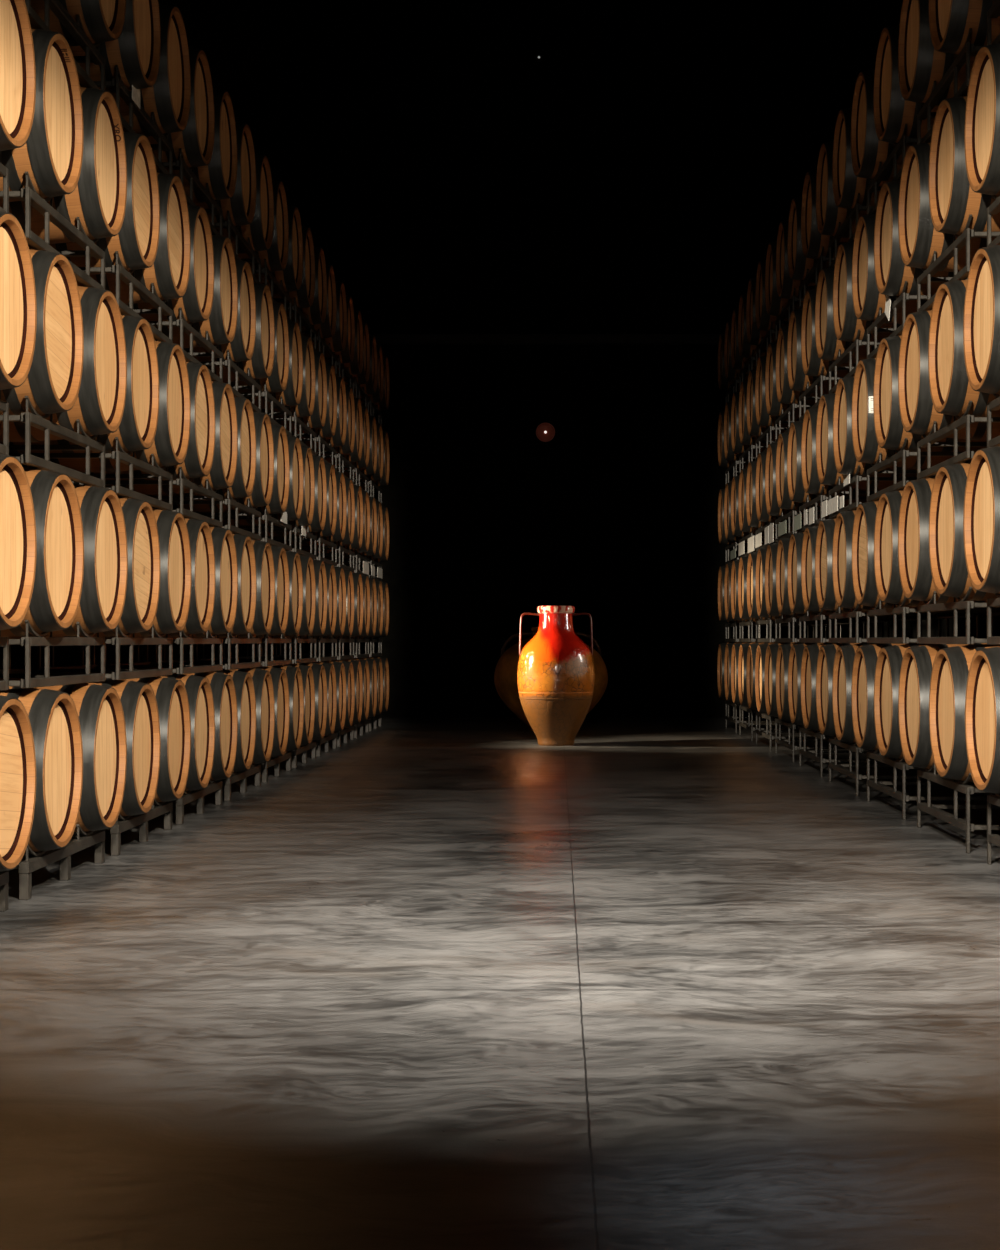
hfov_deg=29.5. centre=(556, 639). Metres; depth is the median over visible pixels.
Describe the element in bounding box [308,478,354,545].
wine barrel
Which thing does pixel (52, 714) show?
wine barrel
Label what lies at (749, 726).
rack
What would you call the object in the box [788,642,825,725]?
wine barrel
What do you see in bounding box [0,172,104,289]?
rack
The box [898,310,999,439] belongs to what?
wine barrel
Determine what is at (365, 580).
wine barrel
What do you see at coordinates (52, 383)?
wine barrel
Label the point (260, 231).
wine barrel
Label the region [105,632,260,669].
rack
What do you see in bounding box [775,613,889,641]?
rack
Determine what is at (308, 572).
wine barrel
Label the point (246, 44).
wall
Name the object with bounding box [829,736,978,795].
rack
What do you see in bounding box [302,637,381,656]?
rack
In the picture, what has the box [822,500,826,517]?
paper card
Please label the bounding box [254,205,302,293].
wine barrel
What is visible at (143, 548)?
wine barrel
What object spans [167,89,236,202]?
wine barrel
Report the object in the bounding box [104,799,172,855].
rack
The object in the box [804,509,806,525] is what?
paper card
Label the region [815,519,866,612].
wine barrel
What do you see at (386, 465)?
wine barrel
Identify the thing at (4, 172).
rack
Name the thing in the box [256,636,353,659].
rack
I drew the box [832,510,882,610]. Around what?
wine barrel
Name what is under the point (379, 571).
paper card
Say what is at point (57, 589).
wine barrel
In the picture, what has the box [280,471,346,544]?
wine barrel
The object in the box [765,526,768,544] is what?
paper card
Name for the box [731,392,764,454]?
wine barrel
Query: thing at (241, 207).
wine barrel
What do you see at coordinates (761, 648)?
wine barrel
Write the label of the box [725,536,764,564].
rack
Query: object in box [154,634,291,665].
rack
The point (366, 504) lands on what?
wine barrel
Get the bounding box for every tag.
[132,85,139,108]
[885,295,890,320]
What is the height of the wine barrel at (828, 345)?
0.705 m
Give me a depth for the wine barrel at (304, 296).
14.99 m
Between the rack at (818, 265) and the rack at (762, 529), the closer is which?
the rack at (818, 265)
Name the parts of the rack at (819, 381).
post, post, rail, rail, post, post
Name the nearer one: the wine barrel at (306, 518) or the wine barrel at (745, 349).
the wine barrel at (306, 518)
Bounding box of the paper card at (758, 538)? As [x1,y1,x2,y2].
[755,532,761,547]
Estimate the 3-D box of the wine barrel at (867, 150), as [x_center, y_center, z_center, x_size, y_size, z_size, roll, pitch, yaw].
[2.312,-3.142,11.579,0.950,0.711,0.711,0,-1,0]
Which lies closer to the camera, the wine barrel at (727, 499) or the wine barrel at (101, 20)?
the wine barrel at (101, 20)
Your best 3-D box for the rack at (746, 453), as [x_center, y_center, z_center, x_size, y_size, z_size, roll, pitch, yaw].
[2.315,-1.861,19.397,0.791,0.270,1.238,0,0,0]
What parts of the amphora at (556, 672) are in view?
handle, handle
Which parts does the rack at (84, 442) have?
post, post, rail, rail, post, post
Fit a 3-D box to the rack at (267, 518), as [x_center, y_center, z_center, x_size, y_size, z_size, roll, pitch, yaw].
[-2.425,-0.812,13.920,0.791,0.264,1.238,0,0,0]
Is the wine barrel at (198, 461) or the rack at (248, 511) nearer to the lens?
the wine barrel at (198, 461)
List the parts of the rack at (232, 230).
post, post, rail, rail, post, post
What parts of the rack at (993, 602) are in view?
post, rail, rail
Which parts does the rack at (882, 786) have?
post, post, rail, rail, post, post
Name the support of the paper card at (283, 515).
attached to the rack at (267, 518)
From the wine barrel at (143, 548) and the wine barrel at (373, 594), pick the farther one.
the wine barrel at (373, 594)
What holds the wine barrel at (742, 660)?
on the rack at (749, 726)
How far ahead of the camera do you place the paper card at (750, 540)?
18.62 m
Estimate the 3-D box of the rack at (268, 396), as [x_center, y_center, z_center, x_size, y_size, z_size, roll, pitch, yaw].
[-2.425,-1.678,13.920,0.791,0.264,1.238,0,0,0]
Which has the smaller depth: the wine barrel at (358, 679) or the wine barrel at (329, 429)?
the wine barrel at (329, 429)
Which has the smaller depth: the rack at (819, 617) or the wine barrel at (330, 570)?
the rack at (819, 617)
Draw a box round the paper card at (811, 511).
[809,507,813,524]
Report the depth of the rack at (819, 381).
14.25 m
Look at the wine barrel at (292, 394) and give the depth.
14.26 m
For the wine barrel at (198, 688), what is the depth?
10.56 m
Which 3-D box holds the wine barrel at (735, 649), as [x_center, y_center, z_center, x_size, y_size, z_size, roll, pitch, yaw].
[2.316,0.350,19.815,0.950,0.701,0.701,0,0,0]
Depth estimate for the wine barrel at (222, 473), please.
11.25 m
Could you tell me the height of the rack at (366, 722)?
0.212 m
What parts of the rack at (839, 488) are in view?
rail, rail, post, post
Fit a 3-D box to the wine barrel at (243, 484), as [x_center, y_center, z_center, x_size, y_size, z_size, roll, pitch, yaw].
[-2.426,-1.217,12.027,0.950,0.700,0.700,0,0,0]
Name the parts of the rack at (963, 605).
post, post, rail, rail, post, post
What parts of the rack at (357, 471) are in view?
rail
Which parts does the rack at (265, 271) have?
post, post, rail, post, post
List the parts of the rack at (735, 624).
post, rail, rail, post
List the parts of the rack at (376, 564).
rail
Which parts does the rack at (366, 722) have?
rail, leg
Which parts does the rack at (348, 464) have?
post, rail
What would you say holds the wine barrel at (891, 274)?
on the rack at (900, 301)
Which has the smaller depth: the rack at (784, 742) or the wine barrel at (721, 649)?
the rack at (784, 742)
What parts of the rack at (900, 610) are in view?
post, post, rail, rail, post, post, post, rail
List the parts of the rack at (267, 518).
post, post, rail, rail, post, post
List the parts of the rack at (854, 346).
post, post, rail, rail, post, post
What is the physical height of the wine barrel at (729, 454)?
0.715 m
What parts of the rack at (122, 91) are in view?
post, post, rail, rail, post, post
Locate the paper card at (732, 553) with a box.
[730,549,735,559]
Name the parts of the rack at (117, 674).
post, rail, post, post, post, rail, rail, post, post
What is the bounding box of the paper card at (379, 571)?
[377,567,381,578]
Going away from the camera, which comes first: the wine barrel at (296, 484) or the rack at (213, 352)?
the rack at (213, 352)
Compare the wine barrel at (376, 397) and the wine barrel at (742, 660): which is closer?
the wine barrel at (742, 660)
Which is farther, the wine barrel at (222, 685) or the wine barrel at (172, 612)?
the wine barrel at (222, 685)
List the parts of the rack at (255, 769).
leg, rail, leg, leg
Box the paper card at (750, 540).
[748,536,753,552]
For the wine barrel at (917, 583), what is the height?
0.703 m
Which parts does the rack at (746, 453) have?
rail, post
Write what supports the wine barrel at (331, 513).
on the rack at (326, 544)
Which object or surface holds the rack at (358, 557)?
on the wine barrel at (373, 594)
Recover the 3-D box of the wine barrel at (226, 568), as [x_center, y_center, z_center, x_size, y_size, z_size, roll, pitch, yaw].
[-2.425,-0.351,11.312,0.950,0.717,0.717,0,-1,0]
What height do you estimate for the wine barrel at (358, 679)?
0.705 m
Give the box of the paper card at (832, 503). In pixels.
[828,496,837,514]
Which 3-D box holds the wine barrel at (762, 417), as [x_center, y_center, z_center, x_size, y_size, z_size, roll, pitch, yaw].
[2.313,-2.269,17.330,0.950,0.707,0.707,0,0,0]
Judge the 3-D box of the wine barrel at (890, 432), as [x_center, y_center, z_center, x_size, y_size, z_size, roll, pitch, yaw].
[2.314,-1.396,10.743,0.950,0.707,0.707,0,0,0]
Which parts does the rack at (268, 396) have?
post, post, rail, rail, post, post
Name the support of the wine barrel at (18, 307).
on the rack at (4, 406)
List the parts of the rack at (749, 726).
post, rail, rail, post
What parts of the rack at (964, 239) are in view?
post, post, rail, rail, post, post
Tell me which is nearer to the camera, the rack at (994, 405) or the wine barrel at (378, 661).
the rack at (994, 405)
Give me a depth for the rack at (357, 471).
19.83 m
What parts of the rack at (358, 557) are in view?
rail, rail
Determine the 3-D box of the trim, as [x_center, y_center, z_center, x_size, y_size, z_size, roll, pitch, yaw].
[0.000,-3.883,24.540,6.900,0.120,0.120,0,0,0]
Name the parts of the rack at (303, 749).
leg, rail, leg, leg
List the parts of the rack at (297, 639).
post, post, rail, post, post, post, rail, rail, post, post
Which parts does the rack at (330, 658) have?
post, rail, rail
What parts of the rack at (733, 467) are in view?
rail, post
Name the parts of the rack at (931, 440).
post, post, rail, rail, post, post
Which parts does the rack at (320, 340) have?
post, rail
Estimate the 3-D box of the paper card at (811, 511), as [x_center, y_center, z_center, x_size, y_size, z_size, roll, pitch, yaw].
[1.903,-0.927,14.209,0.004,0.120,0.277,0,0,0]
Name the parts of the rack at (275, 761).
leg, rail, leg, leg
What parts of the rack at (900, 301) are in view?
post, post, rail, rail, post, post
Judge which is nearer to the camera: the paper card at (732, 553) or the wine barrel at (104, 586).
the wine barrel at (104, 586)
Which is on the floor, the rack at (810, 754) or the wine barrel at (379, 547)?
the rack at (810, 754)
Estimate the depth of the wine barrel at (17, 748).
6.94 m
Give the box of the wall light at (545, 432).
[536,423,554,441]
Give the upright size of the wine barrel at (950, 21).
0.715 m
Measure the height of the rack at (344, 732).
0.212 m
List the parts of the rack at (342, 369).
post, rail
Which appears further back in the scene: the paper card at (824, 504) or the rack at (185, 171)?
the paper card at (824, 504)
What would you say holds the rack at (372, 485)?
on the wine barrel at (379, 547)
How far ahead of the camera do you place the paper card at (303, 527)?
15.13 m
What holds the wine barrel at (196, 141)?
on the rack at (185, 171)
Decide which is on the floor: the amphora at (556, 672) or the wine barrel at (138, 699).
the amphora at (556, 672)
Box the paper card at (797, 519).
[794,513,800,530]
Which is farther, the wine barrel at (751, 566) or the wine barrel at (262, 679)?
the wine barrel at (751, 566)
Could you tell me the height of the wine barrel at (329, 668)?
0.712 m
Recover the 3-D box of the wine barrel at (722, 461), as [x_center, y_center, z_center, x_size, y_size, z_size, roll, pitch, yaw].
[2.314,-2.269,21.462,0.950,0.710,0.710,0,-1,0]
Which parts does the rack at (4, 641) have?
rail, rail, post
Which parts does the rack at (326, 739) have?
leg, rail, leg, leg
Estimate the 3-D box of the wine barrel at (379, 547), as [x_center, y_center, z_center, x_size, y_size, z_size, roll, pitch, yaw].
[-2.427,-1.217,21.028,0.950,0.704,0.704,0,0,0]
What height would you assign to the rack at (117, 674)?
0.264 m
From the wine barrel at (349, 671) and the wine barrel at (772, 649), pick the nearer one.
the wine barrel at (772, 649)
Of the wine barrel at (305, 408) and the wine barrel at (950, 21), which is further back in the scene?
the wine barrel at (305, 408)
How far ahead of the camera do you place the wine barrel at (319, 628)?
15.88 m
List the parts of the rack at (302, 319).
post, post, rail, post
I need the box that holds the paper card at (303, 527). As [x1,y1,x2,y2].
[302,526,305,536]
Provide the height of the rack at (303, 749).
0.212 m
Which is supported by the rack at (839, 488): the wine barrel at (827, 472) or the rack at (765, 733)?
the wine barrel at (827, 472)
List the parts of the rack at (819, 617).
post, post, rail, rail, post, post, post, rail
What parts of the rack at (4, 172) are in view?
rail, post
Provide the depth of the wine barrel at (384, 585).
21.93 m
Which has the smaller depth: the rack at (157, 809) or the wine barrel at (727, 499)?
the rack at (157, 809)
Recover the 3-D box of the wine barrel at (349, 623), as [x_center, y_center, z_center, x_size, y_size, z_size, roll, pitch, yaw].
[-2.429,-0.351,18.027,0.950,0.716,0.716,0,-1,0]
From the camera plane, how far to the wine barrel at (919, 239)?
9.81 m
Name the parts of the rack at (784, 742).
post, post, rail, rail, post, post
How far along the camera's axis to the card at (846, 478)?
12.48 m
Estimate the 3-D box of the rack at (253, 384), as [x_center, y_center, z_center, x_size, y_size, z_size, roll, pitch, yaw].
[-2.425,-1.678,12.420,0.791,0.264,1.238,0,0,0]
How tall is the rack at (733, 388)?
0.270 m
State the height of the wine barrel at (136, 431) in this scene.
0.709 m
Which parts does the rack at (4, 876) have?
leg, rail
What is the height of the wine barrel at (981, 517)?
0.703 m
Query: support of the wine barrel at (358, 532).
on the rack at (340, 548)
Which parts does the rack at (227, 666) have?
post, rail, post, post, post, post, rail, rail, post, post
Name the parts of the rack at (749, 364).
rail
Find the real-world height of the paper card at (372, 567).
0.110 m
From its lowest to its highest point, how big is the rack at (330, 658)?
0.264 m
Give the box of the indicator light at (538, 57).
[535,54,542,61]
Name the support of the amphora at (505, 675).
on the floor
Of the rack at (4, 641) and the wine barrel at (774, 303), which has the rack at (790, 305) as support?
the wine barrel at (774, 303)
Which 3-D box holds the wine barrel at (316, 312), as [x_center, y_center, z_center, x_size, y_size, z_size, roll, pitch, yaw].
[-2.426,-2.949,15.814,0.950,0.716,0.716,0,-1,0]
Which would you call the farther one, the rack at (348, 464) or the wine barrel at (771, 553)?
the rack at (348, 464)
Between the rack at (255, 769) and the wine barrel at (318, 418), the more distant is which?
the wine barrel at (318, 418)
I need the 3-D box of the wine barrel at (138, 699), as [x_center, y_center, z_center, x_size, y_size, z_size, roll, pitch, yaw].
[-2.422,0.515,9.027,0.950,0.716,0.716,0,-1,0]
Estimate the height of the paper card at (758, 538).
0.123 m
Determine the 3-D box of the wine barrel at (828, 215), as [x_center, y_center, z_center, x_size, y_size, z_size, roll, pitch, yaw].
[2.318,-3.142,13.228,0.950,0.702,0.702,0,0,0]
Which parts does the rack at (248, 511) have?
post, post, rail, rail, post, post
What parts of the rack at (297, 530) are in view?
post, post, rail, rail, post, post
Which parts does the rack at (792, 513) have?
post, rail, rail, post, post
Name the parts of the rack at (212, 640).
post, post, rail, post, post, post, post, rail, rail, post, post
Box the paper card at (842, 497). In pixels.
[840,495,843,508]
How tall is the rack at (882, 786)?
0.377 m
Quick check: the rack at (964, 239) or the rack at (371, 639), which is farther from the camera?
the rack at (371, 639)
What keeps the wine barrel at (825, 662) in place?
on the rack at (841, 768)
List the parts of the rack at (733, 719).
post, rail, rail, post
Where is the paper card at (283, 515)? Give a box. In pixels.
[281,512,286,523]
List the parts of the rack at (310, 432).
post, post, rail, rail, post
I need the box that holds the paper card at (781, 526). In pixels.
[778,520,785,536]
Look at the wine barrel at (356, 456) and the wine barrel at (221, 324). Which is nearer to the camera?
the wine barrel at (221, 324)
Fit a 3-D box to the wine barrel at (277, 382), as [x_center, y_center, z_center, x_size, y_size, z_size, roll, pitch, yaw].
[-2.424,-2.083,13.526,0.950,0.709,0.709,0,1,0]
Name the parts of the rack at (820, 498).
rail, rail, post, post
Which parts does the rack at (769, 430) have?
rail, post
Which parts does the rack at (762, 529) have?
rail, rail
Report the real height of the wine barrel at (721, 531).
0.702 m
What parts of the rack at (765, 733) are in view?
rail, rail, post, post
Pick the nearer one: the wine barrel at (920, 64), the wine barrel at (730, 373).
the wine barrel at (920, 64)
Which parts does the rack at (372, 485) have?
post, rail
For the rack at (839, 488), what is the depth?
12.47 m
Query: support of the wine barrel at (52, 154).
on the rack at (29, 194)
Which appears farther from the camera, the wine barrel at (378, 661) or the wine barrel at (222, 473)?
the wine barrel at (378, 661)
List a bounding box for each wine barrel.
[0,0,35,150]
[0,29,83,202]
[0,87,126,243]
[0,211,36,389]
[0,249,83,414]
[0,286,126,441]
[0,315,158,452]
[0,454,36,629]
[0,678,126,833]
[0,686,82,853]
[0,695,35,871]
[1,467,83,636]
[8,483,127,638]
[21,341,190,472]
[28,132,159,274]
[31,0,125,45]
[35,362,214,479]
[50,672,190,801]
[65,497,159,636]
[70,0,160,92]
[76,173,190,303]
[84,679,159,816]
[105,381,237,494]
[105,508,191,638]
[111,4,190,135]
[117,397,255,499]
[121,205,213,326]
[122,668,237,780]
[135,518,214,637]
[146,47,214,169]
[154,235,237,347]
[157,673,214,790]
[159,412,273,511]
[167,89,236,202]
[168,527,237,638]
[184,259,255,361]
[193,424,289,515]
[194,534,256,637]
[194,664,274,763]
[195,122,255,228]
[207,283,274,382]
[212,669,255,771]
[216,154,273,252]
[218,436,303,524]
[219,540,274,638]
[223,446,314,527]
[224,302,288,392]
[232,455,326,535]
[238,180,288,271]
[240,546,289,637]
[245,320,302,408]
[253,666,289,756]
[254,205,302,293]
[261,336,315,417]
[261,551,302,638]
[265,665,303,750]
[273,226,314,307]
[276,351,326,430]
[277,555,315,637]
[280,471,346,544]
[284,664,314,745]
[287,247,326,325]
[287,463,336,537]
[291,559,326,638]
[292,364,336,437]
[298,663,326,739]
[301,563,336,638]
[302,264,335,337]
[302,376,346,448]
[303,485,362,551]
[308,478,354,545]
[308,566,345,638]
[309,491,369,553]
[310,662,336,735]
[312,281,346,352]
[312,387,354,454]
[319,569,353,638]
[321,661,345,731]
[325,295,354,362]
[325,397,362,463]
[325,496,376,558]
[328,572,362,638]
[332,660,354,727]
[334,310,362,376]
[334,406,369,469]
[337,506,388,563]
[339,575,369,638]
[341,322,369,383]
[342,659,362,723]
[344,415,376,476]
[345,501,382,558]
[347,577,376,638]
[348,423,383,481]
[350,658,369,720]
[351,334,376,395]
[354,345,383,402]
[355,658,376,717]
[357,431,389,488]
[360,580,382,638]
[362,355,389,412]
[365,657,382,714]
[367,582,388,638]
[372,657,388,712]
[717,642,735,698]
[718,334,738,391]
[718,411,747,468]
[718,488,754,546]
[718,565,739,622]
[724,321,747,380]
[724,402,757,461]
[724,482,774,542]
[724,562,745,621]
[724,642,743,701]
[731,308,755,369]
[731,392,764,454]
[731,475,778,539]
[731,559,755,621]
[731,641,755,703]
[738,293,765,357]
[738,468,790,532]
[738,555,763,620]
[738,642,762,706]
[739,381,774,445]
[746,278,777,346]
[746,369,785,437]
[746,460,798,530]
[746,642,772,709]
[747,552,774,620]
[755,260,787,330]
[755,356,798,426]
[755,452,808,523]
[755,642,783,712]
[756,548,783,618]
[764,642,795,716]
[765,241,803,317]
[765,342,809,418]
[765,443,828,519]
[765,543,798,617]
[776,220,814,298]
[776,326,824,404]
[776,432,845,511]
[776,538,810,616]
[776,642,805,720]
[787,197,832,281]
[787,308,837,393]
[787,420,866,506]
[787,532,828,615]
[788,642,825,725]
[800,642,839,730]
[801,170,848,258]
[801,289,855,376]
[801,407,900,495]
[801,526,841,613]
[815,267,873,362]
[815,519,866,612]
[816,141,866,237]
[816,393,903,489]
[816,642,864,736]
[832,107,890,210]
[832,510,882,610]
[832,642,880,742]
[833,242,900,341]
[833,376,926,476]
[851,69,909,180]
[851,643,903,749]
[852,214,926,323]
[852,358,971,468]
[852,501,916,608]
[873,25,938,144]
[873,335,986,451]
[874,180,953,296]
[874,490,937,606]
[874,643,932,758]
[898,0,975,105]
[898,142,993,271]
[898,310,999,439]
[898,477,986,603]
[898,643,974,768]
[928,96,999,238]
[928,280,999,416]
[929,0,999,56]
[929,462,997,600]
[929,643,999,782]
[963,245,999,393]
[963,446,999,593]
[964,43,999,195]
[965,647,999,793]
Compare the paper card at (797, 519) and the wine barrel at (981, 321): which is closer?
the wine barrel at (981, 321)
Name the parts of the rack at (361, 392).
rail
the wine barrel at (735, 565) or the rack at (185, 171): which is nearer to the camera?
the rack at (185, 171)
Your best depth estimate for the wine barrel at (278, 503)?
13.54 m
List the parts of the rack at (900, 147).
post, post, rail, rail, post, post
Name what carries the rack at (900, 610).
on the wine barrel at (865, 659)
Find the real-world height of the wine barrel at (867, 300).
0.702 m
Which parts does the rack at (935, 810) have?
post, post, rail, rail, post, post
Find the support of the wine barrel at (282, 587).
on the rack at (285, 640)
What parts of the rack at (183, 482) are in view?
post, post, rail, rail, post, post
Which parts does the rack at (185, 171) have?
post, post, rail, rail, post, post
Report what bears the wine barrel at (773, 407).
on the rack at (780, 420)
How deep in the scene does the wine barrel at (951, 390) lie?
9.02 m
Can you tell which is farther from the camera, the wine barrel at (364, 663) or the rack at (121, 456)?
the wine barrel at (364, 663)
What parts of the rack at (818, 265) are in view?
post, rail, post, post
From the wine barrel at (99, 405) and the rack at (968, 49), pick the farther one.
the rack at (968, 49)
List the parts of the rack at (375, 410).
rail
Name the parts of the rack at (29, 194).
post, post, rail, rail, post, post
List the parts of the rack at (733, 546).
post, rail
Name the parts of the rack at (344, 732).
leg, rail, leg, leg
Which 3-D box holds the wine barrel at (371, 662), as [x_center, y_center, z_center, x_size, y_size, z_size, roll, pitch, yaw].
[-2.426,0.515,20.314,0.950,0.715,0.715,0,-1,0]
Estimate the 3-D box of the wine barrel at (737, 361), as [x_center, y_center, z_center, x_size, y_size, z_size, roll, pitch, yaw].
[2.316,-3.142,19.815,0.950,0.707,0.707,0,0,0]
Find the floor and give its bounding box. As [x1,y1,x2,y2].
[0,717,999,1249]
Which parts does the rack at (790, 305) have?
post, rail, post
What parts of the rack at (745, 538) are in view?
rail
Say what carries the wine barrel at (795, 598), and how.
on the rack at (819, 617)
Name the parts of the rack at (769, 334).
rail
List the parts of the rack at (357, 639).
rail, rail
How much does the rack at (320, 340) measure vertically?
0.264 m
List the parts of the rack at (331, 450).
post, rail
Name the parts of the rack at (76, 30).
post, post, rail, post, post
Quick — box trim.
[372,334,719,344]
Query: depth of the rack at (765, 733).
17.41 m
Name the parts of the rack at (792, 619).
post, post, rail, rail, post, post, post, post, post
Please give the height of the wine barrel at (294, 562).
0.702 m
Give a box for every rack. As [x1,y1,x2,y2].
[0,151,8,212]
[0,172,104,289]
[0,390,8,454]
[0,396,104,487]
[0,620,104,687]
[0,625,172,679]
[0,630,8,690]
[0,871,8,911]
[9,437,172,510]
[15,824,104,899]
[25,0,104,89]
[37,630,222,673]
[71,467,222,527]
[79,65,172,174]
[79,251,172,342]
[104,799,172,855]
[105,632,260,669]
[148,307,222,381]
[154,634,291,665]
[161,148,222,235]
[162,489,260,540]
[168,780,222,823]
[184,506,291,550]
[195,634,316,663]
[201,350,260,411]
[215,211,260,282]
[216,764,260,800]
[231,635,336,661]
[240,382,291,435]
[244,520,316,558]
[251,259,291,320]
[252,751,291,782]
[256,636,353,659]
[273,408,316,455]
[273,531,336,565]
[279,636,368,657]
[287,297,316,350]
[287,740,315,767]
[297,541,353,571]
[302,430,336,470]
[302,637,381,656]
[312,329,336,375]
[314,732,336,756]
[317,447,353,484]
[317,549,368,576]
[327,355,353,394]
[334,556,381,580]
[335,725,353,746]
[337,462,368,494]
[345,377,368,413]
[353,719,368,737]
[354,475,381,504]
[361,396,381,424]
[368,714,381,730]
[725,373,741,404]
[725,454,747,486]
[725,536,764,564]
[725,620,808,641]
[725,700,774,732]
[739,350,757,391]
[739,438,765,474]
[739,527,784,558]
[739,618,828,641]
[739,705,798,740]
[756,322,778,366]
[756,419,787,459]
[756,516,803,551]
[756,616,855,641]
[756,711,828,750]
[775,288,803,341]
[775,395,812,442]
[775,502,827,542]
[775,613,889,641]
[775,717,864,762]
[799,247,834,308]
[799,366,843,420]
[799,486,866,532]
[799,609,926,642]
[799,726,904,776]
[829,193,872,267]
[829,329,879,393]
[829,465,916,518]
[829,603,978,642]
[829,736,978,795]
[867,124,922,214]
[867,281,932,358]
[867,438,974,501]
[867,597,999,643]
[867,748,994,819]
[917,28,981,143]
[917,214,999,311]
[917,401,999,478]
[917,587,999,643]
[917,762,999,853]
[987,195,999,246]
[987,394,999,447]
[987,593,999,644]
[987,794,999,864]
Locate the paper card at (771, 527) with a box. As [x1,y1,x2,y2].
[769,523,773,543]
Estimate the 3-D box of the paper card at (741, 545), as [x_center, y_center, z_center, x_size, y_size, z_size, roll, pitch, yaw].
[1.903,-0.944,19.602,0.004,0.134,0.600,0,0,0]
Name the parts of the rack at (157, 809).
leg, rail, leg, leg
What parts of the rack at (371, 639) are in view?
post, rail, rail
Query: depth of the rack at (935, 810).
9.44 m
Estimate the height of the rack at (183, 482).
0.264 m
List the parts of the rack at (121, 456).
post, post, rail, rail, post, post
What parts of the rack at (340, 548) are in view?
post, rail, rail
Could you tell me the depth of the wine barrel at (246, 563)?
12.08 m
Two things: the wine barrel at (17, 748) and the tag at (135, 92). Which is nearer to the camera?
the wine barrel at (17, 748)
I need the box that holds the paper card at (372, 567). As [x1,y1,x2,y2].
[371,565,374,576]
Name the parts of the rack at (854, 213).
post, post, rail, rail, post, post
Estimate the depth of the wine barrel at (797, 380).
14.76 m
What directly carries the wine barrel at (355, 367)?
on the rack at (342, 369)
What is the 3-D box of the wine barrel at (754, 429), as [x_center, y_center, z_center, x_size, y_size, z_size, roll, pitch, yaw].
[2.317,-2.269,18.168,0.950,0.707,0.707,0,0,0]
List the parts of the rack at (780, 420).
post, rail, post, post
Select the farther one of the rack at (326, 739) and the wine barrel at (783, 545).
the rack at (326, 739)
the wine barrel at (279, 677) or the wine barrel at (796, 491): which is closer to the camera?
the wine barrel at (279, 677)
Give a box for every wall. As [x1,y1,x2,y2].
[0,0,290,669]
[291,0,822,716]
[823,0,999,637]
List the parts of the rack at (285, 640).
post, post, rail, post, post, post, rail, rail, post, post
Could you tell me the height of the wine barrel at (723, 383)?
0.703 m
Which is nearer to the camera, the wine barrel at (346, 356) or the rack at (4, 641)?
the rack at (4, 641)
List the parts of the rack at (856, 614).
post, post, rail, rail, post, post, post, post, rail, post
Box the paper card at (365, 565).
[363,561,368,574]
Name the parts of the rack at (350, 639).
post, rail, rail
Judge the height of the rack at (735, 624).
0.270 m
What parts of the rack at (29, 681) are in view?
post, post, rail, rail, post, post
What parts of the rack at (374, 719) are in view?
rail, leg, leg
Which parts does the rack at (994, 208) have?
post, rail, rail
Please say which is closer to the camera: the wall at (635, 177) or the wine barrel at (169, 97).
the wine barrel at (169, 97)
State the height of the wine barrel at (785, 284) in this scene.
0.703 m
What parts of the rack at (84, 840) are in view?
leg, rail, leg, leg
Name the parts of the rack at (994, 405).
post, rail, rail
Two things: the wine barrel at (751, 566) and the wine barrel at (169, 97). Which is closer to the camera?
the wine barrel at (169, 97)
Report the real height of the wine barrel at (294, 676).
0.704 m
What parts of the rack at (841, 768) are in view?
post, post, rail, rail, post, post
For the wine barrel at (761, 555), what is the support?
on the rack at (768, 621)
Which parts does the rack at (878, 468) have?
post, post, rail, rail, post, post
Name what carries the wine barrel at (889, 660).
on the rack at (882, 786)
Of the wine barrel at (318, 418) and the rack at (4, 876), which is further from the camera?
the wine barrel at (318, 418)
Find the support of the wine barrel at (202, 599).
on the rack at (212, 640)
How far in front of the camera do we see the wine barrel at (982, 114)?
8.34 m
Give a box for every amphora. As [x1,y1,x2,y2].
[494,627,607,730]
[517,606,594,745]
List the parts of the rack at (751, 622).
post, rail, rail, post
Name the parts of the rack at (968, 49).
post, post, rail, rail, post, post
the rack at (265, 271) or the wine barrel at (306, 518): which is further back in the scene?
the wine barrel at (306, 518)
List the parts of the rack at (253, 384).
post, post, rail, rail, post, post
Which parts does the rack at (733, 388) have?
rail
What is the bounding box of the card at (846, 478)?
[843,474,849,485]
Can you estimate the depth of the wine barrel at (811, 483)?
13.96 m
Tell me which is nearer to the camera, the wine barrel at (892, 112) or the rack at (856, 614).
the wine barrel at (892, 112)
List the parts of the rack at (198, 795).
leg, rail, leg, leg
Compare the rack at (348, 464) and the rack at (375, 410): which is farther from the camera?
the rack at (375, 410)
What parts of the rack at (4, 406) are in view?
rail, rail, post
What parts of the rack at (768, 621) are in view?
rail, rail, post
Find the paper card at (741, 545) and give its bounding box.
[739,541,744,555]
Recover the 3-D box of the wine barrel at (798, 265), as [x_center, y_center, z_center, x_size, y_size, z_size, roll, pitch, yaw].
[2.316,-3.142,14.875,0.950,0.710,0.710,0,1,0]
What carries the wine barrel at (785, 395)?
on the rack at (780, 420)
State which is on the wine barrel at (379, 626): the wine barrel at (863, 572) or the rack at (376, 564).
the rack at (376, 564)
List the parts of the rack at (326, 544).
post, rail, rail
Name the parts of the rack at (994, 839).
post, rail, rail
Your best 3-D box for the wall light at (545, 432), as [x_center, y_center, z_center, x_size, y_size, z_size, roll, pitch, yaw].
[-0.149,-2.687,24.566,0.250,0.250,0.068,0,0,0]
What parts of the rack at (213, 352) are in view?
post, post, rail, rail, post, post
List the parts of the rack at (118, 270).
post, post, rail, rail, post, post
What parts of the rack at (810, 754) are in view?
post, post, rail, rail, post, post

